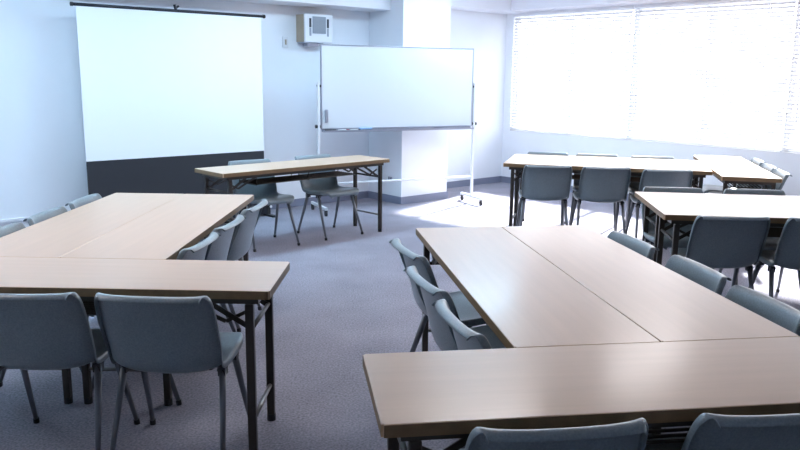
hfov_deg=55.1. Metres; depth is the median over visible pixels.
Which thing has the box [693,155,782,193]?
folding table
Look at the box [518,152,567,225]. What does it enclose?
chair
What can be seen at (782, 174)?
chair
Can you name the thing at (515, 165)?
folding table
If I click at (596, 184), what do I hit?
chair
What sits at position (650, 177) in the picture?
chair
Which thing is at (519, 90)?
blind
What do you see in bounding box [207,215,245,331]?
chair
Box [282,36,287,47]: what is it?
wall switch
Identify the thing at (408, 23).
wall pillar
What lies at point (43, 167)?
wall
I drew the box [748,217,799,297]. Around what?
chair
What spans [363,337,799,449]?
folding table
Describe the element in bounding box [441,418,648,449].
chair
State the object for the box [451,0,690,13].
trim
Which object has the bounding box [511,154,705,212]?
folding table
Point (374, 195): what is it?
baseboard
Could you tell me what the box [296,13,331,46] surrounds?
speaker
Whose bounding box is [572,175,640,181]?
shelf
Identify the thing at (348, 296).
floor
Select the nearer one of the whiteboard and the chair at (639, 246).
the chair at (639, 246)
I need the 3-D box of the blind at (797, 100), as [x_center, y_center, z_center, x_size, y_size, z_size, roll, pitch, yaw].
[4.566,-1.397,7.108,0.082,1.535,1.850,-9,14,-40]
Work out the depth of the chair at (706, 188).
7.48 m
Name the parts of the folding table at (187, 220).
leg, leg, leg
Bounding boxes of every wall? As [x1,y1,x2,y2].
[0,0,506,226]
[501,0,799,195]
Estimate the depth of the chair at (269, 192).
6.80 m
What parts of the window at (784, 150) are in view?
sash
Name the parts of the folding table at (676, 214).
leg, leg, under frame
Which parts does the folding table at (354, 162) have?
leg, leg, under frame, leg, leg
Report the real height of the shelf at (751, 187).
0.093 m
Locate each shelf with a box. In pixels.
[82,301,95,314]
[239,168,355,185]
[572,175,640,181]
[646,425,690,444]
[713,175,760,188]
[767,227,782,236]
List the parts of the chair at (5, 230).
leg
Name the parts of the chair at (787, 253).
leg, seat frame, leg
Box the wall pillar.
[369,0,450,196]
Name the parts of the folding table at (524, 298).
leg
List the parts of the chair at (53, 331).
leg, seat frame, leg, leg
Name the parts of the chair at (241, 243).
leg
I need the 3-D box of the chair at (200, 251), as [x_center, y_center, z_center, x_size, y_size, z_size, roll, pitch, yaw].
[-1.153,0.417,3.641,0.536,0.724,0.457,2,11,5]
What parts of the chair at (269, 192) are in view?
leg, leg, leg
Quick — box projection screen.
[70,2,274,217]
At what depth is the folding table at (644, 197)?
5.09 m
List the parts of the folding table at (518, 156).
leg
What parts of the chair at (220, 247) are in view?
leg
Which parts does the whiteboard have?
post, board frame, post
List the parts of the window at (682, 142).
sash, sash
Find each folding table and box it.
[0,193,183,403]
[0,257,289,449]
[60,194,253,405]
[195,155,389,234]
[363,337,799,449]
[416,227,659,351]
[502,225,798,434]
[503,158,712,225]
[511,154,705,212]
[634,192,799,261]
[648,202,799,264]
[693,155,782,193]
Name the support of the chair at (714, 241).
on the floor
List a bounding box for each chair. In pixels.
[0,222,81,386]
[0,292,139,449]
[23,206,67,225]
[65,193,101,317]
[89,232,220,405]
[94,292,247,449]
[175,199,269,331]
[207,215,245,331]
[228,159,299,251]
[295,154,363,240]
[389,238,486,351]
[403,266,505,350]
[432,299,491,448]
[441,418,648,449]
[516,165,571,225]
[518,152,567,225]
[569,153,617,230]
[570,166,630,233]
[607,231,658,259]
[625,156,674,229]
[626,169,692,237]
[641,187,714,269]
[645,413,799,449]
[665,255,731,294]
[670,215,769,289]
[687,285,799,432]
[702,158,764,192]
[708,163,777,193]
[719,189,799,291]
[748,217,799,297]
[764,169,791,189]
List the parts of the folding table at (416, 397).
leg, leg, under frame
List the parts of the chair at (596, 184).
leg, leg, seat frame, leg, leg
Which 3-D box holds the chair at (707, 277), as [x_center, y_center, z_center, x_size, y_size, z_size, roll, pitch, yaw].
[1.013,0.526,3.215,0.536,0.724,0.457,-1,11,-8]
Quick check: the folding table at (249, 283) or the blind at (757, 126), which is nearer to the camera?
the folding table at (249, 283)
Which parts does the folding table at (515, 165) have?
leg, leg, under frame, leg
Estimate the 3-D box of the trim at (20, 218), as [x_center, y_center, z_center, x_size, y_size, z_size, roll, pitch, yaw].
[-4.436,0.110,5.961,5.100,0.030,0.022,-9,14,-40]
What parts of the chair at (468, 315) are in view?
leg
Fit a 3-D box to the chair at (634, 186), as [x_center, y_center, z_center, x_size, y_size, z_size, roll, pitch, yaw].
[2.433,-0.283,7.433,0.457,0.724,0.536,4,11,15]
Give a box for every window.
[512,9,635,138]
[628,0,798,151]
[783,3,799,152]
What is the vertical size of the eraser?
0.034 m
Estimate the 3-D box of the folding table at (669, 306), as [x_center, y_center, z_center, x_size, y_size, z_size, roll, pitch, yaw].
[0.887,0.520,3.291,0.457,0.700,1.800,-1,11,-8]
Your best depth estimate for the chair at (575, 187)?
7.65 m
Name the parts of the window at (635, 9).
sash, sash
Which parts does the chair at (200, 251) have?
leg, leg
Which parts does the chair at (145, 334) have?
leg, leg, seat frame, leg, leg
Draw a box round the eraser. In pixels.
[359,127,371,129]
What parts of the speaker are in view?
panel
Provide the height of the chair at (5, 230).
0.724 m
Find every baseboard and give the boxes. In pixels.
[270,176,500,208]
[368,191,447,203]
[501,176,628,200]
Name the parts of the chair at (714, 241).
leg, seat frame, leg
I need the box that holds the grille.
[312,16,325,33]
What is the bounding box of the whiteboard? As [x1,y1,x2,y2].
[311,44,482,215]
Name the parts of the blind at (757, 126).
rail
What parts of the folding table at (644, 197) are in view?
leg, leg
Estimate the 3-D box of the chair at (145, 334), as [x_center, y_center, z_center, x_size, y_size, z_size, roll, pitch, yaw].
[-0.857,0.555,2.956,0.457,0.724,0.536,1,11,3]
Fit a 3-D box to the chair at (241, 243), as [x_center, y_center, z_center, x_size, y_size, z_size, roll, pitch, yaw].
[-1.085,0.224,4.635,0.536,0.724,0.457,2,11,6]
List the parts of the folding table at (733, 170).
leg, under frame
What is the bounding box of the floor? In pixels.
[0,182,799,449]
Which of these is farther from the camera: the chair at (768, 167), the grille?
the grille
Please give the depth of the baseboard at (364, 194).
9.32 m
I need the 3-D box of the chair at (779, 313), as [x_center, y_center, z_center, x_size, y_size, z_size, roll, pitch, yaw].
[1.072,0.620,2.734,0.536,0.724,0.457,-1,11,-8]
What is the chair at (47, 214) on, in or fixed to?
on the floor
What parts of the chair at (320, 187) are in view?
leg, seat frame, leg, leg, leg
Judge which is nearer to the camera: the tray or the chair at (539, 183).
the chair at (539, 183)
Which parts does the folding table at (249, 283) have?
under frame, leg, leg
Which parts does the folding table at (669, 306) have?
leg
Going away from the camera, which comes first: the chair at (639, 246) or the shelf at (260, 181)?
the chair at (639, 246)
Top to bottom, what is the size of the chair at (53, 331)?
0.724 m
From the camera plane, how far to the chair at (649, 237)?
5.41 m
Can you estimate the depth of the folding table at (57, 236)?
3.90 m
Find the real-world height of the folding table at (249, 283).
0.700 m
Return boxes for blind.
[510,6,634,136]
[626,0,796,148]
[782,0,799,150]
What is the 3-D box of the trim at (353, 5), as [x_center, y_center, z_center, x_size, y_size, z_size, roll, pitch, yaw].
[-3.267,-2.174,6.260,7.990,0.345,0.400,-9,14,-40]
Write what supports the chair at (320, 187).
on the floor
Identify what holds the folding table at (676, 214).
on the floor
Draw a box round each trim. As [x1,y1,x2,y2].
[0,217,27,222]
[223,0,390,11]
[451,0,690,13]
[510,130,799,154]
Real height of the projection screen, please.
2.108 m
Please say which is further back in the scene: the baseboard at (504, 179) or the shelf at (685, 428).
the baseboard at (504, 179)
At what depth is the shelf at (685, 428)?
1.98 m
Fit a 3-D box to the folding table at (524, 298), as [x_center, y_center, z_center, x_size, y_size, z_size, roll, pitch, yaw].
[0.432,0.527,3.226,0.457,0.700,1.800,-1,11,-8]
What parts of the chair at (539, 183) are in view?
leg, leg, seat frame, leg, leg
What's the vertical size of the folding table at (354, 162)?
0.700 m
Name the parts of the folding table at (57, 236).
leg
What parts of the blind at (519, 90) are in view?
rail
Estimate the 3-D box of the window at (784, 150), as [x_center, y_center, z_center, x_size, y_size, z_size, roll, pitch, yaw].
[4.636,-1.395,7.170,0.080,1.565,1.860,-9,14,-40]
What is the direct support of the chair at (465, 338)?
on the floor
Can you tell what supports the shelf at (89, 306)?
attached to the folding table at (249, 283)
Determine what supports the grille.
attached to the speaker
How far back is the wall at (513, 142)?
9.55 m
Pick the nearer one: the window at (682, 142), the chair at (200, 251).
the chair at (200, 251)
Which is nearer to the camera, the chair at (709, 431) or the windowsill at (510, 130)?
the chair at (709, 431)
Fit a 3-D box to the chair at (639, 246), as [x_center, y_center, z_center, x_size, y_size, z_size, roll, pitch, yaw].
[0.896,0.427,3.714,0.536,0.724,0.457,-2,11,-11]
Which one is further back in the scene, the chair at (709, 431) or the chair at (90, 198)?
the chair at (90, 198)
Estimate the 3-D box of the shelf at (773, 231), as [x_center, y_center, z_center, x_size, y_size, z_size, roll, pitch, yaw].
[2.462,0.015,4.608,1.090,0.093,0.270,2,11,6]
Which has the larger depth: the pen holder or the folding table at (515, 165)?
the pen holder
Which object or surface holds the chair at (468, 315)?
on the floor
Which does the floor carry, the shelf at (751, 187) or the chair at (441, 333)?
the chair at (441, 333)
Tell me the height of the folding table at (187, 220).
0.700 m
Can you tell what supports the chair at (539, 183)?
on the floor
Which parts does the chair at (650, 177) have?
leg, leg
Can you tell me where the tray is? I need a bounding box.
[322,126,473,131]
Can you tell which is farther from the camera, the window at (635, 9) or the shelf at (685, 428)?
the window at (635, 9)
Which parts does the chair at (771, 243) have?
leg, leg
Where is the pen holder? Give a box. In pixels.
[325,110,327,121]
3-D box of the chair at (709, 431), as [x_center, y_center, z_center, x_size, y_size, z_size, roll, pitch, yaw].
[0.863,0.746,2.081,0.457,0.724,0.536,-1,11,-8]
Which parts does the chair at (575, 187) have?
leg, leg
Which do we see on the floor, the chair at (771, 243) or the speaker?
the chair at (771, 243)
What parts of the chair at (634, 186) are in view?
leg, leg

